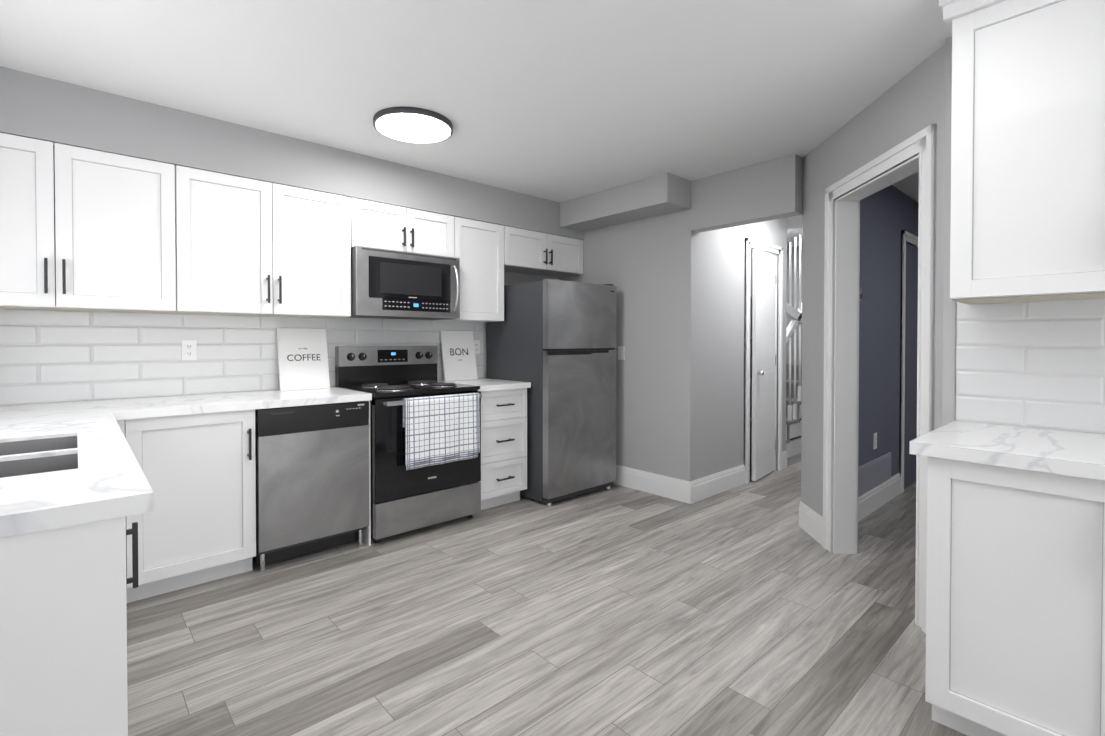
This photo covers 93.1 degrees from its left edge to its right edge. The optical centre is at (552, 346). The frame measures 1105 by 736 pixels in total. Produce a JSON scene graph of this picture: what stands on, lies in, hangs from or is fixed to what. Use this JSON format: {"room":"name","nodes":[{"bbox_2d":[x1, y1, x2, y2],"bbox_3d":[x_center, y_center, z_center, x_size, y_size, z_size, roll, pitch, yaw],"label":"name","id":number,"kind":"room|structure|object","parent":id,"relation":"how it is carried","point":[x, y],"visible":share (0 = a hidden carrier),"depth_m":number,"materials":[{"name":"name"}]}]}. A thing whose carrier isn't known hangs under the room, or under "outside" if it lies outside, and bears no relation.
{"room":"kitchen","nodes":[
{"label":"kitchen","id":0,"kind":"room"},
{"bbox_2d":[0,434,75,457],"bbox_3d":[-1.802,0.426,1.660,0.440,0.237,0.012,-1,1,-42],"label":"sink","id":1,"kind":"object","parent":0,"relation":"attached to","point":[22,447],"depth_m":1.72,"materials":[{"name":"silver metal"}]},
{"bbox_2d":[0,450,79,477],"bbox_3d":[-1.549,0.429,1.382,0.440,0.237,0.030,-1,1,-42],"label":"sink","id":2,"kind":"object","parent":0,"relation":"attached to","point":[35,463],"depth_m":1.46,"materials":[{"name":"silver metal"}]},
{"bbox_2d":[76,434,87,469],"bbox_3d":[-1.399,0.427,1.553,0.013,0.237,0.714,-1,1,-42],"label":"countertop","id":3,"kind":"structure","parent":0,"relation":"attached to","point":[79,437],"depth_m":1.52,"materials":[{"name":"white stone"}]},
{"bbox_2d":[7,271,558,405],"bbox_3d":[-0.195,-0.043,4.864,7.590,2.430,0.120,-1,1,-42],"label":"wall","id":4,"kind":"structure","parent":0,"point":[510,278],"depth_m":4.62,"materials":[{"name":"grey paint"}]},
{"bbox_2d":[0,133,195,314],"bbox_3d":[-2.385,-0.566,2.559,0.976,0.760,0.327,-1,1,-42],"label":"upper cabinet","id":5,"kind":"object","parent":4,"relation":"attached to","point":[85,230],"depth_m":2.51,"materials":[{"name":"white wood"}]},
{"bbox_2d":[0,309,482,405],"bbox_3d":[-1.722,0.034,3.383,3.084,0.480,0.001,-1,1,-42],"label":"tile backsplash","id":6,"kind":"structure","parent":4,"relation":"attached to","point":[57,356],"depth_m":2.93,"materials":[{"name":"white tile"}]},
{"bbox_2d":[181,340,196,359],"bbox_3d":[-2.102,0.019,3.030,0.072,0.116,0.006,-1,1,-42],"label":"electrical outlet","id":7,"kind":"object","parent":6,"relation":"attached to","point":[189,349],"visible":1,"depth_m":3.03,"materials":[{"name":"white plastic"}]},
{"bbox_2d":[474,340,479,353],"bbox_3d":[-0.635,0.003,4.367,0.072,0.116,0.006,-1,1,-42],"label":"electrical outlet","id":8,"kind":"object","parent":6,"relation":"attached to","point":[477,346],"visible":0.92,"depth_m":4.37,"materials":[{"name":"white plastic"}]},
{"bbox_2d":[192,168,355,318],"bbox_3d":[-1.754,-0.573,3.133,0.974,0.760,0.327,-1,1,-42],"label":"upper cabinet","id":9,"kind":"object","parent":4,"relation":"attached to","point":[264,249],"depth_m":3.03,"materials":[{"name":"white wood"}]},
{"bbox_2d":[356,198,455,257],"bbox_3d":[-1.112,-0.802,3.716,0.760,0.315,0.327,-1,1,-42],"label":"upper cabinet","id":10,"kind":"object","parent":4,"relation":"attached to","point":[378,225],"depth_m":3.58,"materials":[{"name":"white wood"}]},
{"bbox_2d":[346,246,459,319],"bbox_3d":[-1.062,-0.423,3.666,0.752,0.436,0.452,-1,1,-42],"label":"microwave","id":11,"kind":"object","parent":10,"relation":"attached to","point":[389,284],"visible":1,"depth_m":3.50,"materials":[{"name":"grey metal"}]},
{"bbox_2d":[433,217,507,321],"bbox_3d":[-0.662,-0.585,4.130,0.456,0.760,0.327,-1,1,-42],"label":"upper cabinet","id":12,"kind":"object","parent":4,"relation":"attached to","point":[481,247],"depth_m":4.03,"materials":[{"name":"white wood"}]},
{"bbox_2d":[508,226,582,276],"bbox_3d":[-0.161,-0.815,4.584,0.896,0.310,0.327,-1,1,-42],"label":"upper cabinet","id":13,"kind":"object","parent":4,"relation":"attached to","point":[529,252],"depth_m":4.45,"materials":[{"name":"white wood"}]},
{"bbox_2d":[0,66,583,239],"bbox_3d":[-1.291,-1.101,3.545,3.970,0.284,0.335,-1,1,-42],"label":"wall","id":14,"kind":"structure","parent":0,"point":[33,106],"depth_m":2.90,"materials":[{"name":"grey paint"}]},
{"bbox_2d":[0,0,951,247],"bbox_3d":[1.934,-1.280,2.514,7.950,0.100,6.800,-1,1,-42],"label":"ceiling","id":15,"kind":"structure","parent":0,"point":[559,101],"depth_m":2.32,"materials":[{"name":"white paint"}]},
{"bbox_2d":[373,106,452,142],"bbox_3d":[-0.767,-1.218,2.894,0.424,0.032,0.424,-1,1,-42],"label":"ceiling light","id":16,"kind":"object","parent":15,"relation":"in","point":[412,124],"visible":1,"depth_m":2.84,"materials":[{"name":"grey plastic"}]},
{"bbox_2d":[560,172,690,231],"bbox_3d":[0.554,-1.146,4.245,0.300,0.210,1.115,-1,1,-42],"label":"bulkhead","id":17,"kind":"object","parent":15,"relation":"attached to","point":[660,194],"visible":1,"depth_m":4.04,"materials":[{"name":"grey paint"}]},
{"bbox_2d":[127,453,966,735],"bbox_3d":[1.934,1.250,2.545,7.950,0.100,6.800,-1,1,-42],"label":"floor","id":18,"kind":"structure","parent":0,"point":[751,608],"depth_m":2.21,"materials":[{"name":"grey wood"}]},
{"bbox_2d":[0,510,135,735],"bbox_3d":[-1.222,0.782,1.003,0.612,0.874,0.379,-1,1,-42],"label":"base cabinet","id":19,"kind":"object","parent":18,"relation":"on","point":[66,588],"depth_m":1.01,"materials":[{"name":"white wood"}]},
{"bbox_2d":[0,400,155,529],"bbox_3d":[-1.848,0.314,1.718,0.658,0.040,2.302,-1,1,-42],"label":"countertop","id":20,"kind":"structure","parent":19,"relation":"on","point":[115,479],"depth_m":1.22,"materials":[{"name":"white stone"}]},
{"bbox_2d":[116,406,263,600],"bbox_3d":[-1.969,0.761,2.721,0.642,0.874,0.665,-1,1,-42],"label":"base cabinet","id":21,"kind":"object","parent":18,"relation":"on","point":[201,465],"depth_m":2.57,"materials":[{"name":"white wood"}]},
{"bbox_2d":[108,387,371,417],"bbox_3d":[-1.728,0.299,2.957,1.188,0.040,0.632,-1,1,-42],"label":"countertop","id":22,"kind":"structure","parent":21,"relation":"on","point":[123,408],"depth_m":2.81,"materials":[{"name":"white stone"}]},
{"bbox_2d":[276,328,329,390],"bbox_3d":[-1.618,0.077,3.405,0.300,0.396,0.089,-1,1,-42],"label":"coffee sign","id":23,"kind":"object","parent":22,"relation":"on","point":[302,358],"visible":1,"depth_m":3.39,"materials":[{"name":"white wood"}]},
{"bbox_2d":[255,401,368,571],"bbox_3d":[-1.511,0.758,3.142,0.588,0.869,0.606,-1,1,-42],"label":"dishwasher","id":24,"kind":"object","parent":18,"relation":"on","point":[312,477],"visible":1,"depth_m":2.90,"materials":[{"name":"grey metal"}]},
{"bbox_2d":[335,346,481,542],"bbox_3d":[-0.965,0.591,3.572,0.752,1.192,0.714,-1,1,-42],"label":"range","id":25,"kind":"object","parent":18,"relation":"on","point":[425,434],"visible":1,"depth_m":3.36,"materials":[{"name":"black metal"}]},
{"bbox_2d":[403,393,479,469],"bbox_3d":[-0.700,0.528,3.362,0.540,0.434,0.047,-1,1,-42],"label":"towel","id":26,"kind":"object","parent":25,"relation":"hanging from","point":[444,428],"depth_m":3.33,"materials":[{"name":"white fabric"}]},
{"bbox_2d":[480,390,526,509],"bbox_3d":[-0.564,0.745,4.041,0.458,0.874,0.609,-1,1,-42],"label":"base cabinet","id":27,"kind":"object","parent":18,"relation":"on","point":[503,412],"depth_m":3.83,"materials":[{"name":"white wood"}]},
{"bbox_2d":[440,378,530,390],"bbox_3d":[-0.551,0.286,4.031,0.476,0.040,0.632,-1,1,-42],"label":"countertop","id":28,"kind":"structure","parent":27,"relation":"on","point":[484,383],"depth_m":3.88,"materials":[{"name":"white stone"}]},
{"bbox_2d":[440,331,477,380],"bbox_3d":[-0.750,0.068,4.197,0.300,0.396,0.089,-1,1,-42],"label":"sign","id":29,"kind":"object","parent":28,"relation":"on","point":[458,355],"visible":1,"depth_m":4.18,"materials":[{"name":"white paper"}]},
{"bbox_2d":[487,279,616,505],"bbox_3d":[-0.012,0.330,4.378,0.760,1.695,0.782,-1,1,-42],"label":"fridge","id":30,"kind":"object","parent":18,"relation":"on","point":[553,341],"visible":0.88,"depth_m":4.03,"materials":[{"name":"grey metal"}]},
{"bbox_2d":[786,233,801,457],"bbox_3d":[2.465,-0.048,6.058,1.350,2.410,0.900,-1,1,-42],"label":"staircase","id":31,"kind":"structure","parent":18,"relation":"on","point":[793,402],"depth_m":5.65,"materials":[{"name":"wood"}]},
{"bbox_2d":[925,457,1104,735],"bbox_3d":[1.704,0.776,1.490,0.609,0.874,0.940,-1,1,-42],"label":"base cabinet","id":32,"kind":"object","parent":18,"relation":"on","point":[1015,605],"depth_m":1.48,"materials":[{"name":"white wood"}]},
{"bbox_2d":[909,421,1104,480],"bbox_3d":[2.073,0.322,1.063,0.632,0.040,2.140,-1,1,-42],"label":"countertop","id":33,"kind":"structure","parent":32,"relation":"on","point":[1063,453],"depth_m":1.57,"materials":[{"name":"white stone"}]},
{"bbox_2d":[559,154,802,480],"bbox_3d":[0.855,-0.036,4.239,0.120,2.430,2.220,-1,1,-42],"label":"wall","id":34,"kind":"structure","parent":0,"point":[649,268],"depth_m":4.10,"materials":[{"name":"grey paint"}]},
{"bbox_2d":[618,346,624,359],"bbox_3d":[0.582,0.051,4.444,0.007,0.116,0.072,-1,1,-42],"label":"light switch","id":35,"kind":"object","parent":34,"relation":"attached to","point":[621,352],"visible":1,"depth_m":4.44,"materials":[{"name":"white plastic"}]},
{"bbox_2d":[613,465,699,503],"bbox_3d":[0.596,1.093,4.527,0.134,0.165,1.464,-1,1,-42],"label":"baseboard","id":36,"kind":"structure","parent":34,"relation":"attached to","point":[684,491],"depth_m":4.15,"materials":[{"name":"white wood"}]},
{"bbox_2d":[699,217,786,478],"bbox_3d":[1.654,-0.040,4.588,1.530,2.430,0.120,-1,1,-42],"label":"wall","id":37,"kind":"structure","parent":0,"point":[721,339],"depth_m":4.29,"materials":[{"name":"grey paint"}]},
{"bbox_2d":[699,451,786,499],"bbox_3d":[1.699,1.093,4.552,1.530,0.165,0.014,-1,1,-42],"label":"baseboard","id":38,"kind":"structure","parent":37,"relation":"attached to","point":[719,482],"depth_m":4.27,"materials":[{"name":"white wood"}]},
{"bbox_2d":[744,238,782,483],"bbox_3d":[1.872,0.118,4.774,0.690,2.110,0.142,-1,1,-42],"label":"door frame","id":39,"kind":"structure","parent":37,"relation":"attached to","point":[752,244],"depth_m":4.76,"materials":[{"name":"white wood"}]},
{"bbox_2d":[751,249,776,480],"bbox_3d":[1.929,0.155,4.722,0.524,2.012,0.136,-1,1,-42],"label":"closet door","id":40,"kind":"structure","parent":37,"relation":"in","point":[764,278],"depth_m":4.67,"materials":[{"name":"white wood"}]},
{"bbox_2d":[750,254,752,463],"bbox_3d":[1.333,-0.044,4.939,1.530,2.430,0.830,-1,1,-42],"label":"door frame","id":41,"kind":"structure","parent":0,"point":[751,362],"depth_m":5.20,"materials":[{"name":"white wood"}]},
{"bbox_2d":[786,246,801,363],"bbox_3d":[4.694,-0.046,5.046,0.120,2.430,6.200,-1,1,-42],"label":"wall","id":42,"kind":"structure","parent":0,"point":[788,320],"depth_m":6.71,"materials":[{"name":"grey"}]},
{"bbox_2d":[801,44,956,516],"bbox_3d":[1.675,-0.018,2.757,0.120,2.430,1.400,0,1,3],"label":"wall","id":43,"kind":"structure","parent":0,"point":[909,104],"depth_m":2.89,"materials":[{"name":"grey paint"}]},
{"bbox_2d":[799,501,822,545],"bbox_3d":[1.609,1.114,2.779,0.014,0.165,1.390,0,1,3],"label":"baseboard","id":44,"kind":"structure","parent":43,"relation":"attached to","point":[810,522],"depth_m":3.29,"materials":[{"name":"white wood"}]},
{"bbox_2d":[823,124,936,633],"bbox_3d":[1.670,0.136,2.639,0.164,2.125,0.930,0,1,3],"label":"door frame","id":45,"kind":"structure","parent":43,"relation":"attached to","point":[911,155],"depth_m":3.00,"materials":[{"name":"white wood"}]},
{"bbox_2d":[858,185,918,488],"bbox_3d":[2.951,-0.038,4.449,3.260,2.430,0.135,-1,1,-42],"label":"wall","id":46,"kind":"structure","parent":0,"point":[888,214],"depth_m":3.98,"materials":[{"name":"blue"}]},
{"bbox_2d":[859,288,863,300],"bbox_3d":[2.046,-0.354,3.494,0.070,0.085,0.050,-1,1,-42],"label":"strike plate","id":47,"kind":"object","parent":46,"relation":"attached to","point":[861,296],"visible":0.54,"depth_m":3.48,"materials":[{"name":"silver metal"}]},
{"bbox_2d":[858,452,890,496],"bbox_3d":[2.344,0.919,3.806,0.760,0.200,0.012,-1,1,-42],"label":"air vent","id":48,"kind":"object","parent":46,"relation":"in","point":[874,473],"visible":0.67,"depth_m":3.78,"materials":[{"name":"grey metal"}]},
{"bbox_2d":[873,432,876,449],"bbox_3d":[2.349,0.684,3.812,0.072,0.116,0.006,-1,1,-42],"label":"electrical outlet","id":49,"kind":"object","parent":46,"relation":"attached to","point":[874,440],"visible":1,"depth_m":3.80,"materials":[{"name":"white plastic"}]},
{"bbox_2d":[858,473,900,521],"bbox_3d":[2.985,1.093,4.493,3.170,0.165,0.163,-1,1,-42],"label":"baseboard","id":50,"kind":"structure","parent":46,"relation":"attached to","point":[876,497],"depth_m":3.85,"materials":[{"name":"white wood"}]},
{"bbox_2d":[899,230,917,492],"bbox_3d":[3.130,0.118,4.507,0.870,2.115,0.022,-1,1,-42],"label":"door frame","id":51,"kind":"structure","parent":46,"relation":"attached to","point":[909,238],"depth_m":4.22,"materials":[{"name":"white wood"}]},
{"bbox_2d":[942,36,953,425],"bbox_3d":[2.626,0.003,1.016,0.120,2.430,3.030,-1,1,-42],"label":"wall","id":52,"kind":"structure","parent":0,"point":[947,373],"depth_m":2.08,"materials":[{"name":"grey paint"}]},
{"bbox_2d":[947,0,1104,303],"bbox_3d":[1.811,-0.690,1.570,0.327,1.052,0.940,-1,1,-42],"label":"upper cabinet","id":53,"kind":"object","parent":52,"relation":"attached to","point":[1028,159],"depth_m":1.67,"materials":[{"name":"white wood"}]},
{"bbox_2d":[956,299,1104,433],"bbox_3d":[2.255,0.061,1.325,0.001,0.474,1.985,-1,1,-42],"label":"tile backsplash","id":54,"kind":"structure","parent":52,"relation":"attached to","point":[1038,364],"depth_m":1.89,"materials":[{"name":"white tile"}]}
]}

